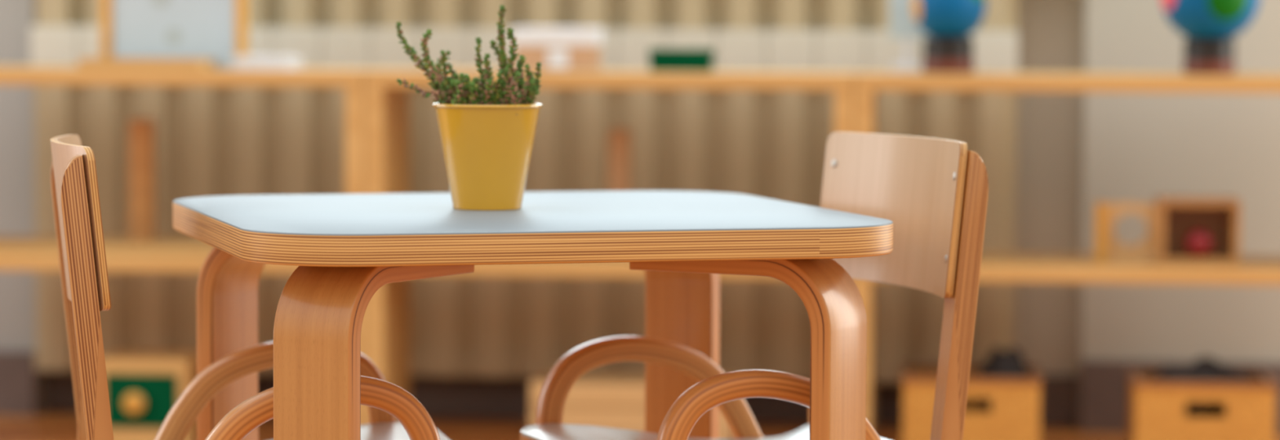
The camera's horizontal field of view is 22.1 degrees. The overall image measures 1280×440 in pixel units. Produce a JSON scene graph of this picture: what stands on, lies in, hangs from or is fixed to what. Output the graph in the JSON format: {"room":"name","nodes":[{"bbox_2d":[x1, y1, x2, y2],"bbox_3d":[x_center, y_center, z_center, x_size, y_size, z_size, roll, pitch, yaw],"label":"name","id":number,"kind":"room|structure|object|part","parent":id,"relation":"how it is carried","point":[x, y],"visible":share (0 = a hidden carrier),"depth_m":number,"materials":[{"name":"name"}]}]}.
{"room":"children's room","nodes":[
{"label":"children's room","id":0,"kind":"room"},
{"bbox_2d":[0,0,46,415],"bbox_3d":[-2.195,-1.018,5.920,2.287,2.700,0.175,1,4,5],"label":"wall","id":1,"kind":"structure","parent":0,"point":[17,170],"depth_m":5.79,"materials":[{"name":"grey paint"}]},
{"bbox_2d":[0,351,35,416],"bbox_3d":[-2.209,0.278,5.908,2.287,0.115,0.016,1,4,5],"label":"baseboard","id":2,"kind":"structure","parent":1,"relation":"attached to","point":[17,368],"depth_m":5.80,"materials":[{"name":"wood"}]},
{"bbox_2d":[0,411,1279,439],"bbox_3d":[-0.003,0.655,1.444,8.000,0.050,10.000,0,4,0],"label":"floor","id":3,"kind":"structure","parent":0,"point":[47,425],"depth_m":5.65,"materials":[{"name":"brown wood"}]},
{"bbox_2d":[104,349,197,439],"bbox_3d":[-0.810,0.298,5.440,0.155,0.148,0.183,1,4,5],"label":"drawer box","id":4,"kind":"object","parent":3,"relation":"on","point":[144,385],"visible":0.77,"depth_m":5.37,"materials":[{"name":"brown wood"}]},
{"bbox_3d":[-0.826,0.299,5.359,0.036,0.036,0.019,1,4,5],"label":"knob","id":5,"kind":"part","parent":4,"relation":"part of","materials":[{"name":"brown wood"}]},
{"bbox_3d":[-0.810,0.292,5.439,0.118,0.085,0.144,1,4,5],"label":"drawer","id":6,"kind":"part","parent":4,"relation":"part of","materials":[{"name":"green paint"}]},
{"bbox_2d":[0,65,390,424],"bbox_3d":[-0.821,0.059,5.447,0.782,0.624,0.280,1,4,5],"label":"shelf unit","id":7,"kind":"object","parent":3,"relation":"on","point":[353,79],"visible":0.37,"depth_m":5.29,"materials":[{"name":"brown wood"}]},
{"bbox_2d":[0,235,213,253],"bbox_3d":[-0.796,0.042,5.454,0.635,0.012,0.200,1,4,5],"label":"shelf","id":8,"kind":"object","parent":7,"relation":"on","point":[7,243],"visible":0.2,"depth_m":5.37,"materials":[{"name":"brown wood"}]},
{"bbox_2d":[128,119,155,241],"bbox_3d":[-0.830,-0.061,5.471,0.040,0.215,0.030,1,4,5],"label":"wooden block","id":9,"kind":"object","parent":8,"relation":"on","point":[141,132],"visible":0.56,"depth_m":5.46,"materials":[{"name":"orange wood"}]},
{"bbox_2d":[78,57,215,69],"bbox_3d":[-0.804,-0.256,5.361,0.200,0.016,0.120,1,4,5],"label":"wooden tray","id":10,"kind":"object","parent":7,"relation":"on","point":[87,63],"visible":1,"depth_m":5.30,"materials":[{"name":"brown wood"}]},
{"bbox_2d":[100,0,247,68],"bbox_3d":[-0.770,-0.402,5.424,0.243,0.300,0.020,1,4,5],"label":"picture frame","id":11,"kind":"object","parent":7,"relation":"on","point":[217,29],"visible":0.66,"depth_m":5.42,"materials":[{"name":"brown wood"}]},
{"bbox_2d":[231,56,302,69],"bbox_3d":[-0.612,-0.258,5.389,0.094,0.020,0.120,1,4,5],"label":"paper stack","id":12,"kind":"object","parent":7,"relation":"on","point":[239,62],"visible":1,"depth_m":5.33,"materials":[{"name":"white paper"}]},
{"bbox_3d":[-0.446,0.076,5.415,0.030,0.597,0.280,1,4,5],"label":"panel","id":13,"kind":"part","parent":7,"relation":"part of","materials":[{"name":"brown wood"}]},
{"bbox_2d":[50,134,449,439],"bbox_3d":[-0.366,0.223,3.105,0.384,0.598,0.355,0,4,-12],"label":"armchair","id":14,"kind":"object","parent":3,"relation":"on","point":[73,175],"visible":0.81,"depth_m":2.93,"materials":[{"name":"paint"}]},
{"bbox_3d":[-0.556,0.219,3.211,0.058,0.591,0.023,0,4,-12],"label":"post","id":15,"kind":"part","parent":14,"relation":"part of","materials":[{"name":"brown wood"}]},
{"bbox_3d":[-0.524,-0.001,3.057,0.048,0.147,0.310,0,4,-12],"label":"backrest","id":16,"kind":"part","parent":14,"relation":"part of","materials":[{"name":"brown wood"}]},
{"bbox_3d":[-0.497,0.237,2.932,0.058,0.591,0.023,0,4,-12],"label":"post","id":17,"kind":"part","parent":14,"relation":"part of","materials":[{"name":"brown wood"}]},
{"bbox_3d":[-0.346,0.230,3.110,0.342,0.036,0.305,0,4,-12],"label":"seat","id":18,"kind":"part","parent":14,"relation":"part of","materials":[{"name":"paint"}]},
{"bbox_2d":[31,0,1017,428],"bbox_3d":[-0.208,-0.043,5.708,1.711,0.800,0.091,1,4,5],"label":"curtain","id":19,"kind":"object","parent":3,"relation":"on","point":[210,140],"visible":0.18,"depth_m":5.67,"materials":[{"name":"beige fabric"}]},
{"bbox_2d":[173,190,893,439],"bbox_3d":[-0.119,0.255,3.160,0.600,0.530,0.607,-1,4,-16],"label":"table","id":20,"kind":"object","parent":3,"relation":"on","point":[344,247],"visible":1,"depth_m":2.95,"materials":[{"name":"paint"}]},
{"bbox_3d":[-0.336,0.260,3.283,0.206,0.502,0.079,2,4,29],"label":"leg","id":21,"kind":"part","parent":20,"relation":"part of","materials":[{"name":"brown wood"}]},
{"bbox_3d":[-0.237,0.282,2.941,0.079,0.502,0.206,2,4,29],"label":"leg","id":22,"kind":"part","parent":20,"relation":"part of","materials":[{"name":"brown wood"}]},
{"bbox_2d":[432,102,542,210],"bbox_3d":[-0.147,-0.061,3.155,0.106,0.101,0.106,0,4,0],"label":"flower pot","id":23,"kind":"object","parent":20,"relation":"on","point":[487,149],"visible":0.88,"depth_m":3.12,"materials":[{"name":"yellow ceramic"}]},
{"bbox_2d":[395,4,542,115],"bbox_3d":[-0.164,-0.149,3.148,0.140,0.115,0.092,0,4,-5],"label":"heather plant","id":24,"kind":"object","parent":23,"relation":"in","point":[512,90],"visible":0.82,"depth_m":3.13,"materials":[{"name":"green plant"}]},
{"bbox_3d":[-0.001,0.255,3.380,0.079,0.502,0.206,2,4,29],"label":"leg","id":25,"kind":"part","parent":20,"relation":"part of","materials":[{"name":"brown wood"}]},
{"bbox_3d":[0.098,0.278,3.039,0.201,0.502,0.201,-1,4,-16],"label":"leg","id":26,"kind":"part","parent":20,"relation":"part of","materials":[{"name":"brown wood"}]},
{"bbox_2d":[364,67,857,424],"bbox_3d":[-0.041,0.067,5.379,0.782,0.624,0.280,1,4,5],"label":"shelf unit","id":27,"kind":"object","parent":3,"relation":"on","point":[387,102],"visible":0.48,"depth_m":5.26,"materials":[{"name":"brown wood"}]},
{"bbox_3d":[-0.415,0.077,5.413,0.030,0.597,0.280,1,4,5],"label":"panel","id":28,"kind":"part","parent":27,"relation":"part of","materials":[{"name":"brown wood"}]},
{"bbox_2d":[511,27,604,71],"bbox_3d":[-0.134,-0.281,5.396,0.140,0.069,0.108,1,4,5],"label":"carton","id":29,"kind":"object","parent":27,"relation":"on","point":[575,49],"visible":0.79,"depth_m":5.34,"materials":[{"name":"beige cardboard"}]},
{"bbox_3d":[-0.134,-0.301,5.394,0.140,0.029,0.108,1,4,5],"label":"lid","id":30,"kind":"part","parent":29,"relation":"part of","materials":[{"name":"white cardboard"}]},
{"bbox_2d":[608,128,631,191],"bbox_3d":[-0.034,-0.048,5.412,0.036,0.205,0.030,1,4,5],"label":"tower","id":31,"kind":"object","parent":27,"relation":"on","point":[619,139],"visible":0.51,"depth_m":5.39,"materials":[{"name":"orange wood"}]},
{"bbox_2d":[648,48,714,71],"bbox_3d":[0.068,-0.259,5.329,0.102,0.036,0.074,1,4,5],"label":"box","id":32,"kind":"object","parent":27,"relation":"on","point":[660,60],"visible":1,"depth_m":5.29,"materials":[{"name":"paint"}]},
{"bbox_3d":[0.068,-0.269,5.328,0.102,0.016,0.074,1,4,5],"label":"lid","id":33,"kind":"part","parent":32,"relation":"part of","materials":[{"name":"green paint"}]},
{"bbox_3d":[0.333,0.084,5.347,0.030,0.597,0.280,1,4,5],"label":"panel","id":34,"kind":"part","parent":27,"relation":"part of","materials":[{"name":"brown wood"}]},
{"bbox_2d":[529,372,734,438],"bbox_3d":[-0.008,0.319,5.402,0.330,0.118,0.150,1,4,5],"label":"wooden crate","id":35,"kind":"object","parent":3,"relation":"on","point":[611,400],"visible":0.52,"depth_m":5.33,"materials":[{"name":"brown wood"}]},
{"bbox_2d":[520,131,988,439],"bbox_3d":[0.102,0.220,3.190,0.384,0.598,0.355,-1,4,-21],"label":"armchair","id":36,"kind":"object","parent":3,"relation":"on","point":[934,192],"visible":0.86,"depth_m":3.20,"materials":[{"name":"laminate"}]},
{"bbox_3d":[0.083,0.228,3.183,0.342,0.036,0.305,-1,4,-21],"label":"seat","id":37,"kind":"part","parent":36,"relation":"part of","materials":[{"name":"paint"}]},
{"bbox_3d":[0.204,0.212,3.382,0.058,0.591,0.023,-1,4,-21],"label":"post","id":38,"kind":"part","parent":36,"relation":"part of","materials":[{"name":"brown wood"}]},
{"bbox_3d":[0.255,-0.008,3.234,0.048,0.147,0.310,-1,4,-21],"label":"backrest","id":39,"kind":"part","parent":36,"relation":"part of","materials":[{"name":"brown wood"}]},
{"bbox_3d":[0.306,0.229,3.115,0.058,0.591,0.023,-1,4,-21],"label":"post","id":40,"kind":"part","parent":36,"relation":"part of","materials":[{"name":"brown wood"}]},
{"bbox_2d":[901,363,1042,439],"bbox_3d":[0.536,0.315,5.329,0.224,0.141,0.206,1,4,5],"label":"wooden crate","id":41,"kind":"object","parent":3,"relation":"on","point":[1015,414],"visible":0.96,"depth_m":5.23,"materials":[{"name":"brown wood"}]},
{"bbox_2d":[978,346,1028,412],"bbox_3d":[0.592,0.270,5.327,0.084,0.131,0.154,1,4,5],"label":"cloth","id":42,"kind":"object","parent":41,"relation":"in","point":[1011,362],"visible":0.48,"depth_m":5.28,"materials":[{"name":"black fabric"}]},
{"bbox_2d":[852,71,1279,426],"bbox_3d":[0.739,0.075,5.311,0.782,0.624,0.280,1,4,5],"label":"shelf unit","id":43,"kind":"object","parent":3,"relation":"on","point":[995,267],"visible":0.66,"depth_m":5.17,"materials":[{"name":"brown wood"}]},
{"bbox_3d":[0.364,0.085,5.345,0.030,0.597,0.280,1,4,5],"label":"panel","id":44,"kind":"part","parent":43,"relation":"part of","materials":[{"name":"brown wood"}]},
{"bbox_2d":[888,0,925,71],"bbox_3d":[0.441,-0.375,5.404,0.060,0.260,0.032,1,4,5],"label":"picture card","id":45,"kind":"object","parent":43,"relation":"on","point":[902,23],"visible":0.77,"depth_m":5.40,"materials":[{"name":"white paper"}]},
{"bbox_2d":[911,0,986,73],"bbox_3d":[0.498,-0.322,5.297,0.120,0.170,0.120,1,4,5],"label":"globe","id":46,"kind":"object","parent":43,"relation":"on","point":[948,48],"visible":1,"depth_m":5.26,"materials":[{"name":"blue plastic"}]},
{"bbox_2d":[1093,201,1156,262],"bbox_3d":[0.783,0.019,5.284,0.100,0.094,0.060,1,4,5],"label":"block","id":47,"kind":"object","parent":43,"relation":"on","point":[1108,247],"visible":0.97,"depth_m":5.27,"materials":[{"name":"brown wood"}]},
{"bbox_2d":[1155,195,1240,266],"bbox_3d":[0.891,0.017,5.254,0.128,0.104,0.100,1,4,5],"label":"open box","id":48,"kind":"object","parent":43,"relation":"on","point":[1177,216],"visible":0.98,"depth_m":5.26,"materials":[{"name":"orange wood"}]},
{"bbox_3d":[0.895,0.014,5.300,0.106,0.082,0.008,1,4,5],"label":"panel","id":49,"kind":"part","parent":48,"relation":"part of","materials":[{"name":"brown wood"}]},
{"bbox_3d":[0.891,-0.029,5.251,0.106,0.011,0.100,1,4,5],"label":"panel","id":50,"kind":"part","parent":48,"relation":"part of","materials":[{"name":"orange wood"}]},
{"bbox_3d":[0.891,0.063,5.257,0.106,0.011,0.100,1,4,5],"label":"panel","id":51,"kind":"part","parent":48,"relation":"part of","materials":[{"name":"orange wood"}]},
{"bbox_2d":[1185,229,1213,257],"bbox_3d":[0.891,0.037,5.230,0.044,0.044,0.044,1,4,5],"label":"ball","id":52,"kind":"object","parent":48,"relation":"in","point":[1198,243],"visible":1,"depth_m":5.21,"materials":[{"name":"paint"}]},
{"bbox_2d":[1160,0,1260,75],"bbox_3d":[0.913,-0.337,5.260,0.158,0.208,0.158,1,4,5],"label":"globe","id":53,"kind":"object","parent":43,"relation":"on","point":[1210,27],"visible":1,"depth_m":5.22,"materials":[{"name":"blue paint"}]},
{"bbox_2d":[1126,367,1278,439],"bbox_3d":[0.902,0.320,5.282,0.224,0.141,0.206,1,4,5],"label":"wooden crate","id":54,"kind":"object","parent":3,"relation":"on","point":[1156,408],"visible":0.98,"depth_m":5.18,"materials":[{"name":"brown wood"}]},
{"bbox_2d":[1146,356,1256,417],"bbox_3d":[0.896,0.271,5.281,0.196,0.103,0.167,1,4,5],"label":"cloth","id":55,"kind":"object","parent":54,"relation":"in","point":[1204,368],"visible":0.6,"depth_m":5.23,"materials":[{"name":"black fabric"}]},
{"bbox_2d":[618,0,1083,375],"bbox_3d":[-0.143,-0.061,5.838,2.435,0.820,0.100,1,4,5],"label":"wall","id":56,"kind":"structure","parent":0,"point":[1051,32],"depth_m":5.71,"materials":[{"name":"paint"}]},
{"bbox_2d":[45,370,1079,427],"bbox_3d":[-0.149,0.307,5.804,1.835,0.090,0.015,1,4,5],"label":"baseboard","id":57,"kind":"structure","parent":56,"relation":"attached to","point":[457,397],"depth_m":5.80,"materials":[{"name":"brown wood"}]},
{"bbox_2d":[1078,0,1279,431],"bbox_3d":[2.206,-0.972,5.536,2.878,2.700,0.175,1,4,5],"label":"wall","id":58,"kind":"structure","parent":0,"point":[1137,147],"depth_m":5.62,"materials":[{"name":"grey paint"}]},
{"bbox_2d":[1080,360,1279,435],"bbox_3d":[2.192,0.319,5.523,2.878,0.125,0.016,1,4,5],"label":"baseboard","id":59,"kind":"structure","parent":58,"relation":"attached to","point":[1104,384],"depth_m":5.64,"materials":[{"name":"brown wood"}]}
]}

